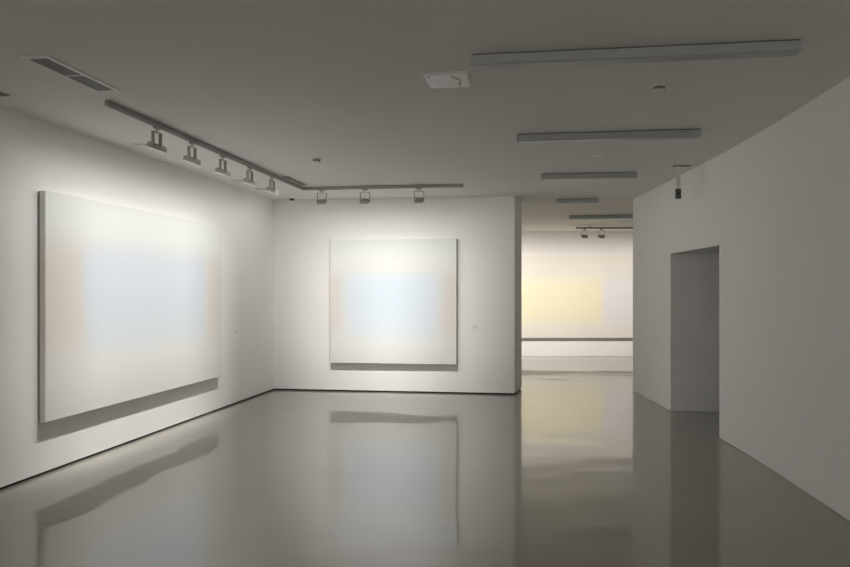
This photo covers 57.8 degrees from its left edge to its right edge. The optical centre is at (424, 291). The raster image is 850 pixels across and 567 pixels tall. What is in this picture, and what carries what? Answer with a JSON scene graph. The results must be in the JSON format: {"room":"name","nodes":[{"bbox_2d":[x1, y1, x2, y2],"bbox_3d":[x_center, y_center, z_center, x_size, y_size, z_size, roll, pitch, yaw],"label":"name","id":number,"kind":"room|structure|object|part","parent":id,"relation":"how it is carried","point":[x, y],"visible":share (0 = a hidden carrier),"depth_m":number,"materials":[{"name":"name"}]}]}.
{"room":"museum","nodes":[
{"label":"museum","id":0,"kind":"room"},
{"bbox_2d":[0,106,273,487],"bbox_3d":[-4.045,0.041,3.890,0.250,3.181,18.500,0,0,8],"label":"wall","id":1,"kind":"structure","parent":0,"point":[36,155],"depth_m":7.88,"materials":[{"name":"white paint"}]},
{"bbox_2d":[39,190,221,422],"bbox_3d":[-3.149,0.130,8.812,0.068,2.080,3.860,0,0,8],"label":"abstract painting","id":2,"kind":"object","parent":1,"relation":"attached to","point":[130,299],"visible":1,"depth_m":8.13},
{"bbox_3d":[-3.177,0.130,8.816,0.012,2.072,3.852,0,0,8],"label":"stretcher frame","id":3,"kind":"part","parent":2,"relation":"part of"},
{"bbox_2d":[0,389,272,488],"bbox_3d":[-4.046,1.641,3.890,0.228,0.019,18.500,0,0,8],"label":"baseboard","id":4,"kind":"structure","parent":1,"relation":"attached to","point":[271,389],"depth_m":8.16,"materials":[{"name":"black paint"}]},
{"bbox_2d":[274,196,521,392],"bbox_3d":[-1.367,0.041,13.232,5.988,3.181,0.810,0,0,8],"label":"wall","id":5,"kind":"structure","parent":0,"point":[487,230],"depth_m":12.71,"materials":[{"name":"white paint"}]},
{"bbox_2d":[331,239,456,363],"bbox_3d":[-0.524,0.155,12.670,2.100,2.040,0.080,0,0,8],"label":"abstract painting","id":6,"kind":"object","parent":5,"relation":"attached to","point":[394,301],"visible":1,"depth_m":12.63},
{"bbox_2d":[273,388,520,393],"bbox_3d":[-1.364,1.641,13.232,5.953,0.019,0.784,0,0,8],"label":"baseboard","id":7,"kind":"structure","parent":5,"relation":"attached to","point":[520,388],"depth_m":12.71,"materials":[{"name":"black paint"}]},
{"bbox_2d":[472,325,479,329],"bbox_3d":[0.825,0.575,12.494,0.120,0.080,0.007,0,0,8],"label":"wall label","id":8,"kind":"object","parent":5,"relation":"attached to","point":[474,327],"visible":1,"depth_m":12.49,"materials":[{"name":"grey paper"}]},
{"bbox_2d":[0,0,849,231],"bbox_3d":[3.236,-1.650,8.465,17.100,0.200,30.300,0,0,8],"label":"ceiling","id":9,"kind":"structure","parent":0,"point":[274,86],"depth_m":5.75,"materials":[{"name":"white paint"}]},
{"bbox_2d":[0,89,18,97],"bbox_3d":[-3.371,-1.545,5.660,0.200,0.010,0.880,0,0,8],"label":"ceiling vent","id":10,"kind":"object","parent":9,"relation":"in","point":[3,94],"visible":1,"depth_m":6.01,"materials":[{"name":"white plastic"}]},
{"bbox_2d":[20,55,119,91],"bbox_3d":[-2.502,-1.545,5.490,0.200,0.010,0.880,0,0,8],"label":"ceiling vent","id":11,"kind":"object","parent":9,"relation":"in","point":[49,63],"visible":1,"depth_m":5.43,"materials":[{"name":"white plastic"}]},
{"bbox_2d":[29,58,80,75],"bbox_3d":[-2.532,-1.545,5.284,0.130,0.008,0.400,0,0,8],"label":"grille","id":12,"kind":"object","parent":11,"relation":"attached to","point":[49,64],"depth_m":5.27,"materials":[{"name":"grey metal"}]},
{"bbox_2d":[69,76,111,90],"bbox_3d":[-2.471,-1.545,5.695,0.130,0.008,0.400,0,0,8],"label":"grille","id":13,"kind":"object","parent":11,"relation":"attached to","point":[88,82],"depth_m":5.69,"materials":[{"name":"grey metal"}]},
{"bbox_2d":[105,100,462,190],"bbox_3d":[-1.021,-1.526,8.642,2.392,0.048,5.252,0,0,8],"label":"track","id":14,"kind":"object","parent":9,"relation":"attached to","point":[108,103],"visible":1,"depth_m":8.92,"materials":[{"name":"grey metal"}]},
{"bbox_2d":[131,126,166,152],"bbox_3d":[-2.521,-1.389,7.040,0.290,0.231,0.155,0,0,8],"label":"track spotlight","id":15,"kind":"object","parent":14,"relation":"hanging from","point":[152,144],"visible":1,"depth_m":6.99,"materials":[{"name":"grey metal"}]},
{"bbox_3d":[-2.459,-1.383,6.959,0.032,0.148,0.014,0,0,8],"label":"yoke arm","id":16,"kind":"part","parent":15,"relation":"part of","materials":[{"name":"grey metal"}]},
{"bbox_3d":[-2.438,-1.383,7.099,0.032,0.148,0.014,0,0,8],"label":"yoke arm","id":17,"kind":"part","parent":15,"relation":"part of","materials":[{"name":"grey metal"}]},
{"bbox_2d":[183,142,200,165],"bbox_3d":[-2.342,-1.389,7.741,0.142,0.231,0.155,0,0,8],"label":"track spotlight","id":18,"kind":"object","parent":14,"relation":"hanging from","point":[194,160],"visible":1,"depth_m":7.69,"materials":[{"name":"grey metal"}]},
{"bbox_3d":[-2.353,-1.383,7.671,0.032,0.148,0.014,0,0,8],"label":"yoke arm","id":19,"kind":"part","parent":18,"relation":"part of","materials":[{"name":"grey metal"}]},
{"bbox_3d":[-2.332,-1.383,7.811,0.032,0.148,0.014,0,0,8],"label":"yoke arm","id":20,"kind":"part","parent":18,"relation":"part of","materials":[{"name":"grey metal"}]},
{"bbox_3d":[-2.183,-1.526,8.805,0.036,0.041,5.192,0,0,8],"label":"rail","id":21,"kind":"part","parent":14,"relation":"part of","materials":[{"name":"grey metal"}]},
{"bbox_2d":[215,155,230,176],"bbox_3d":[-2.230,-1.389,8.493,0.142,0.231,0.155,0,0,8],"label":"track spotlight","id":22,"kind":"object","parent":14,"relation":"hanging from","point":[219,170],"visible":1,"depth_m":8.44,"materials":[{"name":"grey metal"}]},
{"bbox_3d":[-2.240,-1.383,8.423,0.032,0.148,0.014,0,0,8],"label":"yoke arm","id":23,"kind":"part","parent":22,"relation":"part of","materials":[{"name":"grey metal"}]},
{"bbox_2d":[230,167,256,186],"bbox_3d":[-2.185,-1.389,9.295,0.290,0.231,0.155,0,0,8],"label":"track spotlight","id":24,"kind":"object","parent":14,"relation":"hanging from","point":[246,180],"visible":1,"depth_m":9.24,"materials":[{"name":"grey metal"}]},
{"bbox_3d":[-2.122,-1.383,9.214,0.032,0.148,0.014,0,0,8],"label":"yoke arm","id":25,"kind":"part","parent":24,"relation":"part of","materials":[{"name":"grey metal"}]},
{"bbox_2d":[254,176,278,194],"bbox_3d":[-2.069,-1.389,10.066,0.290,0.231,0.155,0,0,8],"label":"track spotlight","id":26,"kind":"object","parent":14,"relation":"hanging from","point":[269,189],"visible":1,"depth_m":10.01,"materials":[{"name":"grey metal"}]},
{"bbox_3d":[-2.007,-1.383,9.985,0.032,0.148,0.014,0,0,8],"label":"yoke arm","id":27,"kind":"part","parent":26,"relation":"part of","materials":[{"name":"grey metal"}]},
{"bbox_2d":[317,190,326,204],"bbox_3d":[-1.520,-1.389,11.349,0.155,0.231,0.142,0,0,8],"label":"track spotlight","id":28,"kind":"object","parent":14,"relation":"hanging from","point":[320,201],"visible":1,"depth_m":11.34,"materials":[{"name":"grey metal"}]},
{"bbox_2d":[360,189,369,203],"bbox_3d":[-0.877,-1.389,11.253,0.155,0.231,0.142,0,0,8],"label":"track spotlight","id":29,"kind":"object","parent":14,"relation":"hanging from","point":[363,201],"visible":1,"depth_m":11.23,"materials":[{"name":"grey metal"}]},
{"bbox_3d":[-0.626,-1.526,11.216,2.332,0.041,0.036,0,0,8],"label":"rail","id":30,"kind":"part","parent":14,"relation":"part of","materials":[{"name":"grey metal"}]},
{"bbox_2d":[414,188,423,203],"bbox_3d":[-0.086,-1.389,11.135,0.155,0.231,0.142,0,0,8],"label":"track spotlight","id":31,"kind":"object","parent":14,"relation":"hanging from","point":[417,200],"visible":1,"depth_m":11.11,"materials":[{"name":"grey metal"}]},
{"bbox_2d":[279,175,309,184],"bbox_3d":[-1.804,-1.545,10.669,0.151,0.010,0.910,0,0,8],"label":"ceiling vent","id":32,"kind":"object","parent":9,"relation":"in","point":[287,177],"visible":1,"depth_m":10.57,"materials":[{"name":"white plastic"}]},
{"bbox_2d":[282,176,297,180],"bbox_3d":[-1.837,-1.545,10.450,0.101,0.008,0.425,0,0,8],"label":"grille","id":33,"kind":"object","parent":32,"relation":"attached to","point":[290,178],"depth_m":10.46,"materials":[{"name":"grey metal"}]},
{"bbox_2d":[293,181,306,184],"bbox_3d":[-1.772,-1.545,10.887,0.101,0.008,0.425,0,0,8],"label":"grille","id":34,"kind":"object","parent":32,"relation":"attached to","point":[296,182],"depth_m":10.86,"materials":[{"name":"grey metal"}]},
{"bbox_2d":[311,158,321,163],"bbox_3d":[-1.263,-1.522,8.945,0.124,0.056,0.124,0,0,8],"label":"smoke detector","id":35,"kind":"object","parent":9,"relation":"attached to","point":[315,160],"visible":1,"depth_m":8.91,"materials":[{"name":"white plastic"}]},
{"bbox_2d":[422,71,472,87],"bbox_3d":[0.170,-1.540,5.606,0.330,0.020,0.380,0,0,8],"label":"access panel","id":36,"kind":"object","parent":9,"relation":"attached to","point":[454,79],"visible":1,"depth_m":5.55,"materials":[{"name":"white plastic"}]},
{"bbox_2d":[557,198,597,203],"bbox_3d":[2.544,-1.513,12.855,0.675,0.074,0.120,0,0,8],"label":"light","id":37,"kind":"object","parent":9,"relation":"attached to","point":[559,201],"visible":1,"depth_m":12.81,"materials":[{"name":"grey metal"}]},
{"bbox_2d":[558,202,597,203],"bbox_3d":[2.544,-1.487,12.855,0.651,0.022,0.120,0,0,8],"label":"diffuser","id":38,"kind":"object","parent":37,"relation":"attached to","point":[558,202],"depth_m":12.84,"materials":[{"name":"grey plastic"}]},
{"bbox_2d":[541,172,636,180],"bbox_3d":[2.137,-1.513,10.075,1.230,0.074,0.120,0,0,8],"label":"light","id":39,"kind":"object","parent":9,"relation":"attached to","point":[613,175],"visible":1,"depth_m":10.02,"materials":[{"name":"grey metal"}]},
{"bbox_2d":[542,176,635,180],"bbox_3d":[2.137,-1.487,10.075,1.206,0.022,0.120,0,0,8],"label":"diffuser","id":40,"kind":"object","parent":39,"relation":"attached to","point":[544,178],"depth_m":10.04,"materials":[{"name":"grey plastic"}]},
{"bbox_2d":[569,215,632,219],"bbox_3d":[3.923,-1.513,15.501,2.020,0.074,0.120,0,0,8],"label":"light","id":41,"kind":"object","parent":9,"relation":"attached to","point":[571,217],"visible":0.48,"depth_m":15.50,"materials":[{"name":"grey metal"}]},
{"bbox_2d":[569,217,632,219],"bbox_3d":[3.923,-1.487,15.501,1.996,0.022,0.120,0,0,8],"label":"diffuser","id":42,"kind":"object","parent":41,"relation":"attached to","point":[570,218],"depth_m":15.51,"materials":[{"name":"grey plastic"}]},
{"bbox_2d":[576,225,632,228],"bbox_3d":[5.015,-1.509,17.900,3.010,0.082,0.040,0,0,0],"label":"track","id":43,"kind":"object","parent":9,"relation":"attached to","point":[589,227],"visible":0.41,"depth_m":17.88,"materials":[{"name":"grey metal"}]},
{"bbox_2d":[581,229,587,238],"bbox_3d":[3.708,-1.354,17.900,0.155,0.231,0.142,0,0,0],"label":"track spotlight","id":44,"kind":"object","parent":43,"relation":"hanging from","point":[582,236],"visible":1,"depth_m":17.89,"materials":[{"name":"grey metal"}]},
{"bbox_2d":[598,229,604,238],"bbox_3d":[4.103,-1.354,17.900,0.155,0.231,0.142,0,0,0],"label":"track spotlight","id":45,"kind":"object","parent":43,"relation":"hanging from","point":[599,236],"visible":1,"depth_m":17.89,"materials":[{"name":"grey metal"}]},
{"bbox_3d":[5.015,-1.490,17.900,2.970,0.041,0.036,0,0,0],"label":"rail","id":46,"kind":"part","parent":43,"relation":"part of","materials":[{"name":"grey metal"}]},
{"bbox_2d":[517,129,700,142],"bbox_3d":[1.767,-1.513,7.481,1.735,0.074,0.120,0,0,8],"label":"light","id":47,"kind":"object","parent":9,"relation":"attached to","point":[675,133],"visible":1,"depth_m":7.43,"materials":[{"name":"grey metal"}]},
{"bbox_2d":[518,134,699,142],"bbox_3d":[1.767,-1.487,7.481,1.711,0.022,0.120,0,0,8],"label":"diffuser","id":48,"kind":"object","parent":47,"relation":"attached to","point":[561,137],"depth_m":7.45,"materials":[{"name":"grey plastic"}]},
{"bbox_2d":[471,40,801,69],"bbox_3d":[1.311,-1.513,4.920,2.030,0.074,0.120,0,0,8],"label":"light","id":49,"kind":"object","parent":9,"relation":"attached to","point":[779,48],"visible":1,"depth_m":4.87,"materials":[{"name":"grey metal"}]},
{"bbox_2d":[651,83,667,92],"bbox_3d":[1.757,-1.522,5.774,0.124,0.056,0.124,0,0,8],"label":"smoke detector","id":50,"kind":"object","parent":9,"relation":"attached to","point":[659,87],"visible":1,"depth_m":5.74,"materials":[{"name":"white plastic"}]},
{"bbox_2d":[673,165,690,198],"bbox_3d":[3.148,-1.347,9.435,0.210,0.405,0.076,0,0,8],"label":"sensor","id":51,"kind":"object","parent":9,"relation":"hanging from","point":[678,167],"visible":1,"depth_m":9.42,"materials":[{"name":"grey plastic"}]},
{"bbox_3d":[3.149,-1.544,9.438,0.210,0.012,0.060,0,0,8],"label":"ceiling plate","id":52,"kind":"part","parent":51,"relation":"part of","materials":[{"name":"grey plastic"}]},
{"bbox_2d":[0,356,849,566],"bbox_3d":[3.236,1.655,8.465,17.100,0.010,30.300,0,0,8],"label":"floor","id":53,"kind":"structure","parent":0,"point":[574,467],"depth_m":6.30,"materials":[{"name":"grey concrete"}]},
{"bbox_2d":[522,232,632,355],"bbox_3d":[4.200,0.050,19.950,15.600,3.200,0.300,0,0,0],"label":"wall","id":54,"kind":"structure","parent":0,"point":[534,244],"depth_m":19.80,"materials":[{"name":"white paint"}]},
{"bbox_2d":[522,257,632,337],"bbox_3d":[3.620,0.135,19.764,5.300,2.080,0.070,0,0,0],"label":"abstract painting","id":55,"kind":"object","parent":54,"relation":"attached to","point":[563,297],"visible":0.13,"depth_m":19.73},
{"bbox_2d":[633,77,849,520],"bbox_3d":[2.648,0.050,3.244,1.220,3.200,19.200,0,0,8],"label":"wall","id":56,"kind":"structure","parent":0,"point":[741,281],"depth_m":7.37,"materials":[{"name":"white paint"}]}
]}

